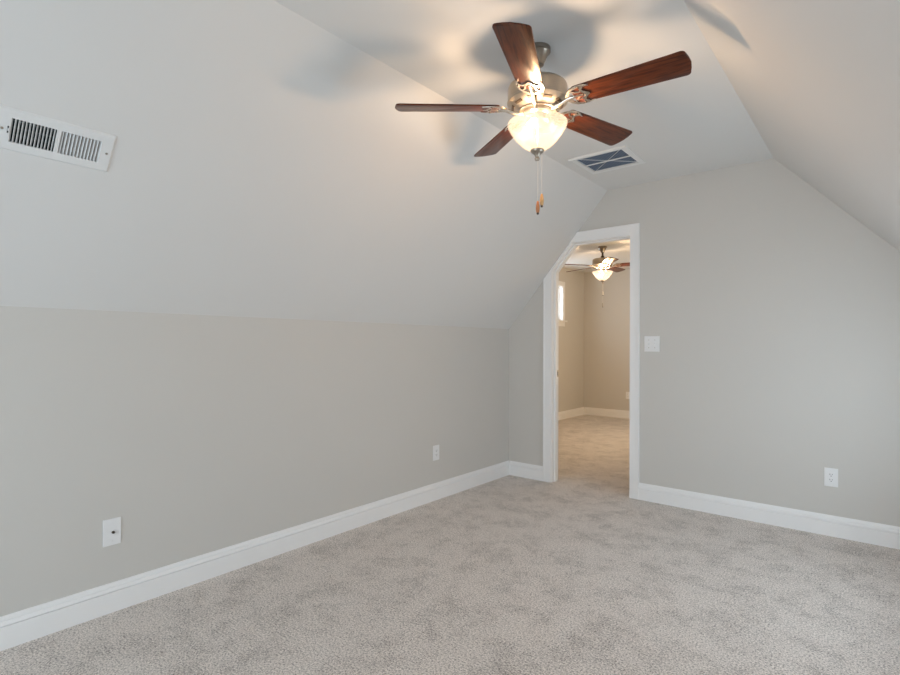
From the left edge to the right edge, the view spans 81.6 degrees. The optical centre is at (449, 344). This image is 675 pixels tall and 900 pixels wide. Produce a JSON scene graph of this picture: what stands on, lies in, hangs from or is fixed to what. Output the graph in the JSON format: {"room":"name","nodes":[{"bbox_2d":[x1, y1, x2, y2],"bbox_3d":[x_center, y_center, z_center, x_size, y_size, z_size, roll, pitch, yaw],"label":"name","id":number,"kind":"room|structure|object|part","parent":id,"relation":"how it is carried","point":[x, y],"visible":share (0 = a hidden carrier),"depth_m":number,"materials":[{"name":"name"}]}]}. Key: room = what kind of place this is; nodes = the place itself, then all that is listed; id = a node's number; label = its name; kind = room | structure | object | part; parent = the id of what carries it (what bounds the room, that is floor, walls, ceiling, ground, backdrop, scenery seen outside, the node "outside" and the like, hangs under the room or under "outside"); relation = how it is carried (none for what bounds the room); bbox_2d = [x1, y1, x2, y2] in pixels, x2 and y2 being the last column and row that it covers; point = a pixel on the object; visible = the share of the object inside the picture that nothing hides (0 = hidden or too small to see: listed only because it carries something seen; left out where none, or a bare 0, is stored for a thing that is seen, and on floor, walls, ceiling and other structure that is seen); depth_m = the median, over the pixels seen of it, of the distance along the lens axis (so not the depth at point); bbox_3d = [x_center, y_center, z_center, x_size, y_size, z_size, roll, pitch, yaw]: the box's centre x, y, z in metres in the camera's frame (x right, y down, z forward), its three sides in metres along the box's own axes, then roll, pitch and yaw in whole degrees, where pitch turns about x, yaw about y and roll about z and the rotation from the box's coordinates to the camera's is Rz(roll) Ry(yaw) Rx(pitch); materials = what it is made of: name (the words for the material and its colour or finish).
{"room":"empty attic room","nodes":[
{"label":"empty attic room","id":0,"kind":"room"},
{"bbox_2d":[0,306,508,616],"bbox_3d":[-1.351,0.527,2.670,0.120,1.360,6.034,0,0,40],"label":"wall","id":1,"kind":"structure","parent":0,"point":[204,434],"depth_m":2.68,"materials":[{"name":"beige paint"}]},
{"bbox_2d":[103,517,120,546],"bbox_3d":[-1.525,0.846,2.354,0.015,0.120,0.072,0,0,40],"label":"plate","id":2,"kind":"object","parent":1,"relation":"attached to","point":[111,527],"visible":1,"depth_m":2.35,"materials":[{"name":"white plastic"}]},
{"bbox_2d":[0,460,509,650],"bbox_3d":[-1.296,1.142,2.632,0.016,0.130,5.809,0,0,40],"label":"baseboard","id":3,"kind":"structure","parent":1,"relation":"attached to","point":[32,623],"depth_m":2.67,"materials":[{"name":"white wood"}]},
{"bbox_2d":[433,445,438,460],"bbox_3d":[-0.108,0.844,4.074,0.008,0.116,0.072,0,0,40],"label":"wall outlet","id":4,"kind":"object","parent":1,"relation":"attached to","point":[436,447],"visible":1,"depth_m":4.07,"materials":[{"name":"white plastic"}]},
{"bbox_2d":[0,0,607,328],"bbox_3d":[-0.996,-0.750,2.323,1.176,1.348,5.949,0,0,40],"label":"ceiling","id":5,"kind":"structure","parent":0,"point":[264,163],"depth_m":2.31,"materials":[{"name":"white paint"}]},
{"bbox_2d":[0,104,116,171],"bbox_3d":[-1.386,-0.730,1.828,0.155,0.157,0.336,0,0,40],"label":"ceiling vent","id":6,"kind":"object","parent":5,"relation":"in","point":[21,131],"visible":0.99,"depth_m":1.81,"materials":[{"name":"white metal"}]},
{"bbox_3d":[-1.420,-0.723,1.769,0.118,0.003,0.004,0,40,-50],"label":"damper blade","id":7,"kind":"part","parent":6,"relation":"part of","materials":[{"name":"metal"}]},
{"bbox_3d":[-1.408,-0.742,1.759,0.118,0.003,0.004,0,41,-50],"label":"damper blade","id":8,"kind":"part","parent":6,"relation":"part of","materials":[{"name":"metal"}]},
{"bbox_2d":[0,415,899,674],"bbox_3d":[0.805,1.262,3.750,4.706,0.100,10.450,0,0,40],"label":"floor","id":9,"kind":"structure","parent":0,"point":[573,574],"depth_m":2.46,"materials":[{"name":"carpet"}]},
{"bbox_2d":[274,0,772,189],"bbox_3d":[-0.143,-1.328,1.619,1.165,0.120,5.949,0,0,40],"label":"ceiling","id":10,"kind":"structure","parent":0,"point":[697,122],"depth_m":2.32,"materials":[{"name":"white paint"}]},
{"bbox_2d":[395,22,691,214],"bbox_3d":[0.408,-0.914,2.218,1.145,0.713,1.170,0,0,40],"label":"ceiling fan","id":11,"kind":"object","parent":10,"relation":"hanging from","point":[534,95],"visible":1,"depth_m":2.13,"materials":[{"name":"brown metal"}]},
{"bbox_3d":[-0.013,-1.013,2.230,0.445,0.006,0.130,0,13,-1],"label":"blade","id":12,"kind":"part","parent":11,"relation":"part of","materials":[{"name":"brown wood"}]},
{"bbox_3d":[0.251,-1.019,2.601,0.130,0.006,0.445,-13,4,-18],"label":"blade","id":13,"kind":"part","parent":11,"relation":"part of","materials":[{"name":"brown wood"}]},
{"bbox_3d":[0.258,-1.021,1.864,0.130,0.006,0.445,13,4,17],"label":"blade","id":14,"kind":"part","parent":11,"relation":"part of","materials":[{"name":"brown wood"}]},
{"bbox_3d":[0.686,-1.023,2.464,0.445,0.006,0.130,0,-12,-37],"label":"blade","id":15,"kind":"part","parent":11,"relation":"part of","materials":[{"name":"brown wood"}]},
{"bbox_3d":[0.690,-1.023,2.009,0.445,0.006,0.130,0,-13,35],"label":"blade","id":16,"kind":"part","parent":11,"relation":"part of","materials":[{"name":"brown wood"}]},
{"bbox_2d":[568,145,645,173],"bbox_3d":[1.083,-1.280,3.578,0.397,0.060,0.399,0,0,40],"label":"ceiling vent","id":17,"kind":"object","parent":10,"relation":"in","point":[617,156],"visible":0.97,"depth_m":3.57,"materials":[{"name":"white metal"}]},
{"bbox_3d":[0.961,-1.258,3.431,0.397,0.015,0.016,0,0,40],"label":"hinge rail","id":18,"kind":"part","parent":17,"relation":"part of","materials":[{"name":"white metal"}]},
{"bbox_2d":[558,267,583,411],"bbox_3d":[0.968,-0.076,7.540,0.120,2.577,4.406,0,0,40],"label":"wall","id":19,"kind":"structure","parent":0,"point":[571,335],"depth_m":8.76,"materials":[{"name":"beige paint"}]},
{"bbox_2d":[559,281,566,325],"bbox_3d":[1.538,-0.664,8.177,0.145,0.725,1.040,0,0,40],"label":"window","id":20,"kind":"structure","parent":19,"relation":"in","point":[562,321],"depth_m":8.48,"materials":[{"name":"white glass"}]},
{"bbox_3d":[1.505,-0.676,8.204,0.060,0.560,0.840,0,0,40],"label":"frame","id":21,"kind":"part","parent":20,"relation":"part of","materials":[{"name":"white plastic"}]},
{"bbox_3d":[1.565,-0.711,8.154,0.016,0.630,0.980,0,0,40],"label":"casing","id":22,"kind":"part","parent":20,"relation":"part of","materials":[{"name":"white wood"}]},
{"bbox_2d":[558,407,583,419],"bbox_3d":[0.979,1.147,7.450,0.016,0.130,4.286,0,0,40],"label":"baseboard","id":23,"kind":"structure","parent":19,"relation":"attached to","point":[566,414],"depth_m":8.69,"materials":[{"name":"white wood"}]},
{"bbox_2d":[563,239,629,272],"bbox_3d":[2.000,-1.322,6.689,2.790,0.120,4.406,0,0,40],"label":"ceiling","id":24,"kind":"structure","parent":0,"point":[584,254],"depth_m":7.29,"materials":[{"name":"white paint"}]},
{"bbox_2d":[565,246,629,306],"bbox_3d":[1.990,-0.871,6.731,1.172,0.782,1.132,0,0,40],"label":"ceiling fan","id":25,"kind":"object","parent":24,"relation":"hanging from","point":[602,264],"visible":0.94,"depth_m":6.64,"materials":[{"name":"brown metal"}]},
{"bbox_3d":[1.930,-1.016,6.312,0.130,0.006,0.445,13,1,4],"label":"blade","id":26,"kind":"part","parent":25,"relation":"part of","materials":[{"name":"brown wood"}]},
{"bbox_3d":[2.213,-1.015,6.993,0.130,0.006,0.445,-16,-10,39],"label":"blade","id":27,"kind":"part","parent":25,"relation":"part of","materials":[{"name":"brown wood"}]},
{"bbox_3d":[2.319,-1.014,6.550,0.445,0.006,0.130,0,-13,23],"label":"blade","id":28,"kind":"part","parent":25,"relation":"part of","materials":[{"name":"brown wood"}]},
{"bbox_2d":[584,268,629,410],"bbox_3d":[3.409,-0.070,8.302,2.670,2.577,0.120,0,0,40],"label":"wall","id":29,"kind":"structure","parent":0,"point":[607,327],"depth_m":8.85,"materials":[{"name":"beige paint"}]},
{"bbox_2d":[584,407,629,418],"bbox_3d":[3.316,1.153,8.288,2.518,0.130,0.016,0,0,40],"label":"baseboard","id":30,"kind":"structure","parent":29,"relation":"attached to","point":[587,410],"depth_m":8.82,"materials":[{"name":"white wood"}]},
{"bbox_2d":[509,158,899,526],"bbox_3d":[1.294,-0.075,4.337,4.706,2.577,0.115,0,0,40],"label":"wall","id":31,"kind":"structure","parent":0,"point":[774,311],"depth_m":3.58,"materials":[{"name":"beige paint"}]},
{"bbox_2d":[509,461,542,480],"bbox_3d":[0.696,1.147,4.744,0.362,0.130,0.016,0,0,40],"label":"baseboard","id":32,"kind":"structure","parent":31,"relation":"attached to","point":[530,471],"depth_m":4.74,"materials":[{"name":"white wood"}]},
{"bbox_2d":[543,223,639,499],"bbox_3d":[1.200,0.129,4.411,0.847,2.169,0.148,0,0,40],"label":"door frame","id":33,"kind":"structure","parent":31,"relation":"in","point":[630,231],"depth_m":4.52,"materials":[{"name":"white wood"}]},
{"bbox_3d":[0.860,0.273,4.608,0.073,1.878,0.019,0,0,40],"label":"casing","id":34,"kind":"part","parent":33,"relation":"part of","materials":[{"name":"white wood"}]},
{"bbox_3d":[0.966,-0.769,4.526,0.191,0.240,0.014,0,0,40],"label":"casing","id":35,"kind":"part","parent":33,"relation":"part of","materials":[{"name":"white wood"}]},
{"bbox_3d":[1.242,0.134,4.462,0.847,2.158,0.014,0,0,40],"label":"casing","id":36,"kind":"part","parent":33,"relation":"part of","materials":[{"name":"white wood"}]},
{"bbox_3d":[1.258,-0.914,4.281,0.571,0.084,0.019,0,0,40],"label":"casing","id":37,"kind":"part","parent":33,"relation":"part of","materials":[{"name":"white wood"}]},
{"bbox_3d":[1.457,0.129,4.114,0.073,2.169,0.019,0,0,40],"label":"casing","id":38,"kind":"part","parent":33,"relation":"part of","materials":[{"name":"white wood"}]},
{"bbox_2d":[644,336,659,351],"bbox_3d":[1.559,-0.007,4.030,0.115,0.120,0.020,0,0,40],"label":"light switch","id":39,"kind":"object","parent":31,"relation":"attached to","point":[651,343],"visible":1,"depth_m":4.03,"materials":[{"name":"white plastic"}]},
{"bbox_2d":[638,483,899,548],"bbox_3d":[2.216,1.151,3.486,1.924,0.130,0.016,0,0,40],"label":"baseboard","id":40,"kind":"structure","parent":31,"relation":"attached to","point":[879,534],"depth_m":3.50,"materials":[{"name":"white wood"}]},
{"bbox_2d":[824,467,837,486],"bbox_3d":[2.427,0.844,3.318,0.072,0.116,0.008,0,0,40],"label":"wall outlet","id":41,"kind":"object","parent":31,"relation":"attached to","point":[830,474],"visible":1,"depth_m":3.32,"materials":[{"name":"white plastic"}]},
{"bbox_2d":[828,472,833,482],"bbox_3d":[2.425,0.844,3.316,0.033,0.067,0.003,0,0,40],"label":"receptacle","id":42,"kind":"object","parent":41,"relation":"attached to","point":[830,474],"depth_m":3.32,"materials":[{"name":"white plastic"}]},
{"bbox_2d":[684,0,899,250],"bbox_3d":[0.735,-0.747,0.892,1.251,1.346,5.949,0,0,40],"label":"ceiling","id":43,"kind":"structure","parent":0,"point":[818,81],"depth_m":1.75,"materials":[{"name":"white paint"}]}
]}

